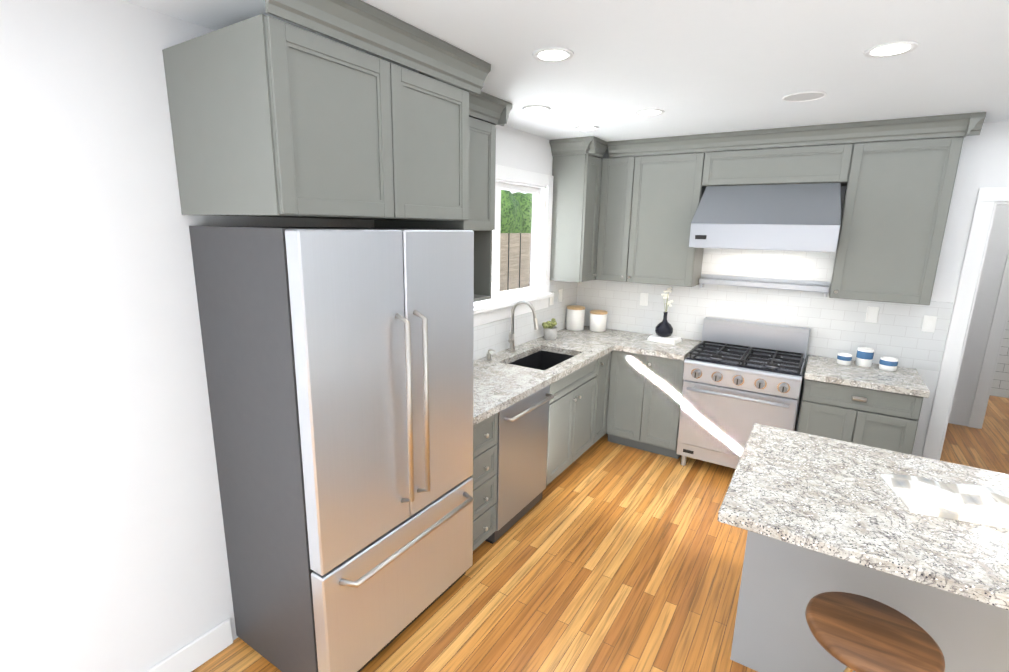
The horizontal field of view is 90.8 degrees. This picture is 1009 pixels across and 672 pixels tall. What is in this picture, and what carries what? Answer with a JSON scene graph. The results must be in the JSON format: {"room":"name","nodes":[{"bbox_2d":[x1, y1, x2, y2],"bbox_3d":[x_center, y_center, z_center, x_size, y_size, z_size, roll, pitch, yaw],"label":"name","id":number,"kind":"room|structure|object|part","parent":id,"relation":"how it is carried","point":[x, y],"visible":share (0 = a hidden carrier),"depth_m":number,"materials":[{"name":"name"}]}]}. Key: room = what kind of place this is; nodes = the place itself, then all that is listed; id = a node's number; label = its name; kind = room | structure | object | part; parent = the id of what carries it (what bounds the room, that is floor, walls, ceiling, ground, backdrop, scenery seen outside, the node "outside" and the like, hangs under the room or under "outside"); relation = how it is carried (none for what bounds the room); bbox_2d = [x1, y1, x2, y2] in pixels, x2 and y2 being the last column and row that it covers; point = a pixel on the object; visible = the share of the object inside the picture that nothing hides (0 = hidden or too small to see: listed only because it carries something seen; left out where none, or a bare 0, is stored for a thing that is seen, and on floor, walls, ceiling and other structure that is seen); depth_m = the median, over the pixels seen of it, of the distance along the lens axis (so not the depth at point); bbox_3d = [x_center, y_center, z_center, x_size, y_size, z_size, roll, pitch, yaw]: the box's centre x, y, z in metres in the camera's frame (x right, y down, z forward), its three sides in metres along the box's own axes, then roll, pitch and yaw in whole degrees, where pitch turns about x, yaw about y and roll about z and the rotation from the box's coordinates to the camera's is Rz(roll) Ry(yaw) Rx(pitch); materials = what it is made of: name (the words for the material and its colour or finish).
{"room":"kitchen","nodes":[
{"label":"kitchen","id":0,"kind":"room"},
{"bbox_2d":[0,0,552,671],"bbox_3d":[-1.183,0.102,2.154,0.120,2.570,6.820,9,15,32],"label":"wall","id":1,"kind":"structure","parent":0,"point":[112,548],"depth_m":1.70,"materials":[{"name":"paint"}]},
{"bbox_2d":[145,618,232,671],"bbox_3d":[-2.074,1.595,0.973,0.016,0.130,3.100,9,15,32],"label":"baseboard","id":2,"kind":"structure","parent":1,"relation":"attached to","point":[200,650],"depth_m":2.12,"materials":[{"name":"white wood"}]},
{"bbox_2d":[162,0,490,229],"bbox_3d":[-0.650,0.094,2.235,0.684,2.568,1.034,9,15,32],"label":"upper cabinet","id":3,"kind":"object","parent":1,"relation":"attached to","point":[270,116],"visible":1,"depth_m":1.69,"materials":[{"name":"grey wood"}]},
{"bbox_2d":[465,91,512,301],"bbox_3d":[-0.321,-0.758,2.832,0.384,1.148,0.726,9,15,32],"label":"upper cabinet","id":4,"kind":"object","parent":1,"relation":"attached to","point":[488,113],"visible":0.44,"depth_m":2.88,"materials":[{"name":"grey wood"}]},
{"bbox_2d":[474,165,553,326],"bbox_3d":[-0.142,-0.719,3.892,0.538,1.120,1.350,9,15,32],"label":"window","id":5,"kind":"structure","parent":1,"relation":"in","point":[499,309],"depth_m":4.01,"materials":[{"name":"white wood"}]},
{"bbox_3d":[-0.191,-0.746,3.908,0.432,0.865,1.118,9,15,32],"label":"window sash","id":6,"kind":"part","parent":5,"relation":"part of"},
{"bbox_2d":[473,280,576,360],"bbox_3d":[0.007,-0.132,3.873,0.006,0.490,2.580,9,15,32],"label":"tile backsplash","id":7,"kind":"structure","parent":1,"relation":"attached to","point":[493,335],"depth_m":4.14,"materials":[{"name":"white tile"}]},
{"bbox_2d":[550,292,553,304],"bbox_3d":[0.428,-0.336,4.478,0.009,0.116,0.072,9,15,32],"label":"electrical outlet","id":8,"kind":"object","parent":7,"relation":"attached to","point":[551,300],"visible":0.81,"depth_m":4.48,"materials":[{"name":"plastic"}]},
{"bbox_2d":[558,289,562,301],"bbox_3d":[0.520,-0.375,4.615,0.009,0.116,0.072,9,15,32],"label":"electrical outlet","id":9,"kind":"object","parent":7,"relation":"attached to","point":[560,296],"visible":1,"depth_m":4.60,"materials":[{"name":"plastic"}]},
{"bbox_2d":[549,136,607,282],"bbox_3d":[0.705,-1.079,4.390,0.384,1.156,0.684,9,15,32],"label":"upper cabinet","id":10,"kind":"object","parent":1,"relation":"attached to","point":[576,171],"visible":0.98,"depth_m":4.18,"materials":[{"name":"grey wood"}]},
{"bbox_2d":[123,0,1008,148],"bbox_3d":[1.940,-1.167,1.958,5.240,0.100,10.320,9,15,32],"label":"ceiling","id":11,"kind":"structure","parent":0,"point":[692,67],"depth_m":2.06,"materials":[{"name":"paint"}]},
{"bbox_2d":[522,105,550,112],"bbox_3d":[0.195,-1.378,3.024,0.172,0.007,0.172,9,15,32],"label":"recessed light","id":12,"kind":"object","parent":11,"relation":"in","point":[536,109],"visible":1,"depth_m":3.02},
{"bbox_2d":[532,47,573,62],"bbox_3d":[0.202,-1.167,2.068,0.172,0.007,0.172,9,15,32],"label":"recessed light","id":13,"kind":"object","parent":11,"relation":"in","point":[553,54],"visible":1,"depth_m":2.05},
{"bbox_2d":[575,125,598,130],"bbox_3d":[0.590,-1.492,3.574,0.172,0.007,0.172,9,15,32],"label":"recessed light","id":14,"kind":"object","parent":11,"relation":"in","point":[586,128],"visible":0.96,"depth_m":3.56,"materials":[{"name":"white"}]},
{"bbox_2d":[636,109,664,115],"bbox_3d":[0.893,-1.373,3.056,0.172,0.007,0.172,9,15,32],"label":"recessed light","id":15,"kind":"object","parent":11,"relation":"in","point":[649,112],"visible":1,"depth_m":3.04,"materials":[{"name":"white"}]},
{"bbox_2d":[782,91,826,101],"bbox_3d":[1.585,-1.267,2.633,0.204,0.010,0.204,9,15,32],"label":"ceiling speaker","id":16,"kind":"object","parent":11,"relation":"attached to","point":[804,96],"visible":1,"depth_m":2.63},
{"bbox_2d":[863,41,918,57],"bbox_3d":[1.504,-1.116,1.940,0.172,0.007,0.172,9,15,32],"label":"recessed light","id":17,"kind":"object","parent":11,"relation":"in","point":[889,49],"visible":0.98,"depth_m":1.93,"materials":[{"name":"white"}]},
{"bbox_2d":[192,396,1008,671],"bbox_3d":[1.894,1.420,2.528,5.240,0.060,10.320,9,15,32],"label":"floor","id":18,"kind":"structure","parent":0,"point":[603,554],"depth_m":2.69,"materials":[{"name":"brown wood"}]},
{"bbox_2d":[189,226,473,671],"bbox_3d":[-0.651,0.454,2.271,0.733,1.850,0.928,9,15,32],"label":"refrigerator","id":19,"kind":"object","parent":18,"relation":"on","point":[339,367],"visible":1,"depth_m":1.93,"materials":[{"name":"metal"}]},
{"bbox_2d":[470,413,497,550],"bbox_3d":[-0.373,0.818,2.916,0.616,0.872,0.277,9,15,32],"label":"base cabinet","id":20,"kind":"object","parent":18,"relation":"on","point":[485,433],"depth_m":2.76,"materials":[{"name":"grey wood"}]},
{"bbox_2d":[485,385,554,543],"bbox_3d":[-0.094,0.749,3.261,0.653,0.868,0.604,9,15,32],"label":"dishwasher","id":21,"kind":"object","parent":18,"relation":"on","point":[522,443],"visible":0.44,"depth_m":3.07,"materials":[{"name":"metal"}]},
{"bbox_2d":[547,352,610,459],"bbox_3d":[0.546,0.527,4.311,0.616,0.872,0.331,9,15,32],"label":"base cabinet","id":22,"kind":"object","parent":18,"relation":"on","point":[578,409],"depth_m":3.79,"materials":[{"name":"grey wood"}]},
{"bbox_2d":[473,326,700,425],"bbox_3d":[0.513,0.320,3.642,1.214,0.274,2.603,9,15,32],"label":"countertop","id":23,"kind":"structure","parent":22,"relation":"on","point":[504,379],"depth_m":3.83,"materials":[{"name":"stone"}]},
{"bbox_2d":[486,349,495,359],"bbox_3d":[-0.096,0.133,3.608,0.080,0.084,0.036,9,15,32],"label":"soap dispenser","id":24,"kind":"object","parent":23,"relation":"on","point":[488,355],"visible":1,"depth_m":3.61,"materials":[{"name":"silver metal"}]},
{"bbox_2d":[508,300,538,351],"bbox_3d":[0.135,-0.065,3.773,0.265,0.407,0.111,9,15,32],"label":"faucet","id":25,"kind":"object","parent":23,"relation":"on","point":[511,340],"visible":1,"depth_m":3.81,"materials":[{"name":"silver metal"}]},
{"bbox_2d":[542,318,556,339],"bbox_3d":[0.395,-0.061,4.326,0.128,0.171,0.169,9,15,32],"label":"plant pot","id":26,"kind":"object","parent":23,"relation":"on","point":[550,330],"visible":1,"depth_m":4.29,"materials":[{"name":"ceramic"}]},
{"bbox_2d":[566,305,584,330],"bbox_3d":[0.676,-0.172,4.738,0.176,0.220,0.176,9,15,32],"label":"canister","id":27,"kind":"object","parent":23,"relation":"on","point":[575,317],"visible":0.94,"depth_m":4.67,"materials":[{"name":"white ceramic"}]},
{"bbox_2d":[589,310,607,331],"bbox_3d":[0.888,-0.145,4.713,0.166,0.185,0.166,9,15,32],"label":"canister","id":28,"kind":"object","parent":23,"relation":"on","point":[598,320],"visible":0.98,"depth_m":4.65,"materials":[{"name":"white ceramic"}]},
{"bbox_2d":[647,334,681,344],"bbox_3d":[1.389,0.025,4.320,0.240,0.040,0.170,11,16,38],"label":"books","id":29,"kind":"object","parent":23,"relation":"on","point":[673,340],"visible":0.9,"depth_m":4.27,"materials":[{"name":"paper"}]},
{"bbox_2d":[655,287,672,336],"bbox_3d":[1.385,-0.209,4.274,0.150,0.436,0.150,9,15,32],"label":"vase","id":30,"kind":"object","parent":29,"relation":"on","point":[664,328],"visible":1,"depth_m":4.25,"materials":[{"name":"black ceramic"}]},
{"bbox_2d":[606,350,684,458],"bbox_3d":[1.296,0.527,4.370,0.618,0.872,0.625,9,15,32],"label":"base cabinet","id":31,"kind":"object","parent":18,"relation":"on","point":[644,401],"visible":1,"depth_m":4.13,"materials":[{"name":"grey wood"}]},
{"bbox_2d":[676,317,810,468],"bbox_3d":[1.861,0.502,3.918,0.780,1.135,0.731,9,15,32],"label":"range","id":32,"kind":"object","parent":18,"relation":"on","point":[741,378],"visible":0.96,"depth_m":3.77,"materials":[{"name":"metal"}]},
{"bbox_2d":[732,531,901,671],"bbox_3d":[1.414,0.997,2.270,0.514,0.860,0.440,9,15,32],"label":"base cabinet","id":33,"kind":"object","parent":18,"relation":"on","point":[783,583],"depth_m":2.04,"materials":[{"name":"paint"}]},
{"bbox_2d":[797,379,922,454],"bbox_3d":[2.505,0.714,3.616,0.647,0.872,0.620,9,15,32],"label":"base cabinet","id":34,"kind":"object","parent":18,"relation":"on","point":[874,418],"visible":0.5,"depth_m":3.32,"materials":[{"name":"grey wood"}]},
{"bbox_2d":[804,355,929,397],"bbox_3d":[2.518,0.266,3.511,0.668,0.044,0.626,9,15,32],"label":"countertop","id":35,"kind":"structure","parent":34,"relation":"on","point":[905,380],"depth_m":3.38,"materials":[{"name":"stone"}]},
{"bbox_2d":[836,353,851,364],"bbox_3d":[2.509,0.169,3.673,0.092,0.075,0.092,9,15,32],"label":"ceramic jar","id":36,"kind":"object","parent":35,"relation":"on","point":[844,358],"visible":1,"depth_m":3.64,"materials":[{"name":"white ceramic"}]},
{"bbox_2d":[855,347,873,366],"bbox_3d":[2.627,0.153,3.629,0.102,0.130,0.102,9,15,32],"label":"ceramic jar","id":37,"kind":"object","parent":35,"relation":"on","point":[864,356],"visible":1,"depth_m":3.59,"materials":[{"name":"white ceramic"}]},
{"bbox_2d":[878,356,897,371],"bbox_3d":[2.728,0.198,3.535,0.106,0.085,0.106,9,15,32],"label":"ceramic jar","id":38,"kind":"object","parent":35,"relation":"on","point":[888,363],"visible":1,"depth_m":3.50,"materials":[{"name":"white ceramic"}]},
{"bbox_2d":[805,592,944,671],"bbox_3d":[1.167,1.230,1.662,0.470,0.660,0.445,9,15,32],"label":"stool","id":39,"kind":"object","parent":18,"relation":"on","point":[855,632],"visible":1,"depth_m":1.53,"materials":[{"name":"brown wood"}]},
{"bbox_2d":[894,578,1008,671],"bbox_3d":[1.773,1.053,2.045,0.556,0.860,0.440,9,15,32],"label":"base cabinet","id":40,"kind":"object","parent":18,"relation":"on","point":[971,635],"depth_m":1.74,"materials":[{"name":"paint"}]},
{"bbox_2d":[718,423,1008,609],"bbox_3d":[1.813,0.675,1.660,1.893,0.044,0.980,9,15,32],"label":"countertop","id":41,"kind":"structure","parent":40,"relation":"on","point":[839,499],"depth_m":1.75,"materials":[{"name":"stone"}]},
{"bbox_2d":[881,474,1008,528],"bbox_3d":[1.678,0.604,1.819,0.420,0.022,0.280,5,13,18],"label":"magazine","id":42,"kind":"object","parent":41,"relation":"on","point":[979,504],"visible":0.94,"depth_m":1.81,"materials":[{"name":"white paper"}]},
{"bbox_2d":[588,121,1008,456],"bbox_3d":[2.849,-0.159,3.660,5.240,2.570,0.120,9,15,32],"label":"wall","id":43,"kind":"structure","parent":0,"point":[984,159],"depth_m":3.32,"materials":[{"name":"paint"}]},
{"bbox_2d":[596,152,643,282],"bbox_3d":[1.054,-1.013,4.391,0.341,1.038,0.328,9,15,32],"label":"upper cabinet","id":44,"kind":"object","parent":43,"relation":"attached to","point":[619,213],"depth_m":4.25,"materials":[{"name":"grey wood"}]},
{"bbox_2d":[632,148,707,286],"bbox_3d":[1.355,-0.966,4.202,0.599,1.038,0.328,9,15,32],"label":"upper cabinet","id":45,"kind":"object","parent":43,"relation":"attached to","point":[672,189],"depth_m":4.04,"materials":[{"name":"grey wood"}]},
{"bbox_2d":[699,274,829,296],"bbox_3d":[2.055,-0.410,3.992,0.930,0.110,0.090,9,15,32],"label":"shelf","id":46,"kind":"object","parent":43,"relation":"attached to","point":[790,284],"visible":1,"depth_m":3.95,"materials":[{"name":"metal"}]},
{"bbox_2d":[577,187,952,370],"bbox_3d":[1.902,-0.554,4.124,2.814,1.271,0.007,9,15,32],"label":"tile backsplash","id":47,"kind":"structure","parent":43,"relation":"attached to","point":[836,325],"depth_m":3.95,"materials":[{"name":"white tile"}]},
{"bbox_2d":[640,293,647,305],"bbox_3d":[1.280,-0.336,4.570,0.072,0.116,0.009,9,15,32],"label":"electrical outlet","id":48,"kind":"object","parent":47,"relation":"attached to","point":[643,299],"visible":1,"depth_m":4.57,"materials":[{"name":"plastic"}]},
{"bbox_2d":[865,306,879,322],"bbox_3d":[2.709,-0.157,3.665,0.072,0.116,0.009,9,15,32],"label":"electrical outlet","id":49,"kind":"object","parent":47,"relation":"attached to","point":[872,313],"visible":1,"depth_m":3.66,"materials":[{"name":"plastic"}]},
{"bbox_2d":[921,315,936,332],"bbox_3d":[2.986,-0.085,3.498,0.072,0.116,0.009,9,15,32],"label":"electrical outlet","id":50,"kind":"object","parent":47,"relation":"attached to","point":[929,324],"visible":1,"depth_m":3.50,"materials":[{"name":"plastic"}]},
{"bbox_2d":[689,183,840,252],"bbox_3d":[1.935,-0.877,3.685,0.934,0.461,0.563,9,15,32],"label":"range hood","id":51,"kind":"object","parent":43,"relation":"attached to","point":[795,217],"visible":1,"depth_m":3.49,"materials":[{"name":"metal"}]},
{"bbox_2d":[704,140,855,187],"bbox_3d":[2.010,-1.250,3.711,0.943,0.250,0.328,9,15,32],"label":"upper cabinet","id":52,"kind":"object","parent":43,"relation":"attached to","point":[820,163],"depth_m":3.55,"materials":[{"name":"grey wood"}]},
{"bbox_2d":[829,132,967,304],"bbox_3d":[2.632,-0.767,3.402,0.554,1.038,0.328,9,15,32],"label":"upper cabinet","id":53,"kind":"object","parent":43,"relation":"attached to","point":[897,202],"depth_m":3.26,"materials":[{"name":"grey wood"}]},
{"bbox_2d":[922,187,1008,459],"bbox_3d":[3.488,0.139,3.291,0.900,2.170,0.140,9,15,32],"label":"door frame","id":54,"kind":"structure","parent":43,"relation":"attached to","point":[988,199],"depth_m":3.39,"materials":[{"name":"white wood"}]},
{"bbox_2d":[948,205,1008,425],"bbox_3d":[4.885,-0.331,4.605,2.580,2.570,0.120,9,15,32],"label":"wall","id":55,"kind":"structure","parent":0,"point":[984,309],"depth_m":4.75,"materials":[{"name":"paint"}]},
{"bbox_2d":[968,250,1008,428],"bbox_3d":[5.032,-0.110,4.544,0.870,2.170,0.140,9,15,32],"label":"door frame","id":56,"kind":"structure","parent":55,"relation":"attached to","point":[990,359],"depth_m":4.76,"materials":[{"name":"white wood"}]},
{"bbox_2d":[990,316,1008,397],"bbox_3d":[5.876,-0.208,5.686,2.060,1.900,0.008,9,15,32],"label":"wall tile","id":57,"kind":"structure","parent":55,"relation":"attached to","point":[1000,386],"depth_m":5.83,"materials":[{"name":"white tile"}]},
{"label":"outside","id":58,"kind":"structure","parent":0,"visible":0},
{"bbox_3d":[-4.044,0.070,8.786,11.640,0.280,22.000,9,15,32],"label":"ground","id":59,"kind":"structure","parent":58,"visible":0},
{"bbox_2d":[500,233,530,291],"bbox_3d":[-0.849,-0.692,7.737,0.115,1.770,16.000,9,15,32],"label":"fence","id":60,"kind":"object","parent":59,"relation":"on","point":[513,266],"depth_m":9.15,"materials":[{"name":"brown wood"}]},
{"bbox_2d":[500,189,531,232],"bbox_3d":[-1.430,-1.265,7.997,1.243,2.757,16.005,9,15,32],"label":"hedge","id":61,"kind":"object","parent":59,"relation":"on","point":[524,211],"depth_m":9.55,"materials":[{"name":"green plant"}]}
]}

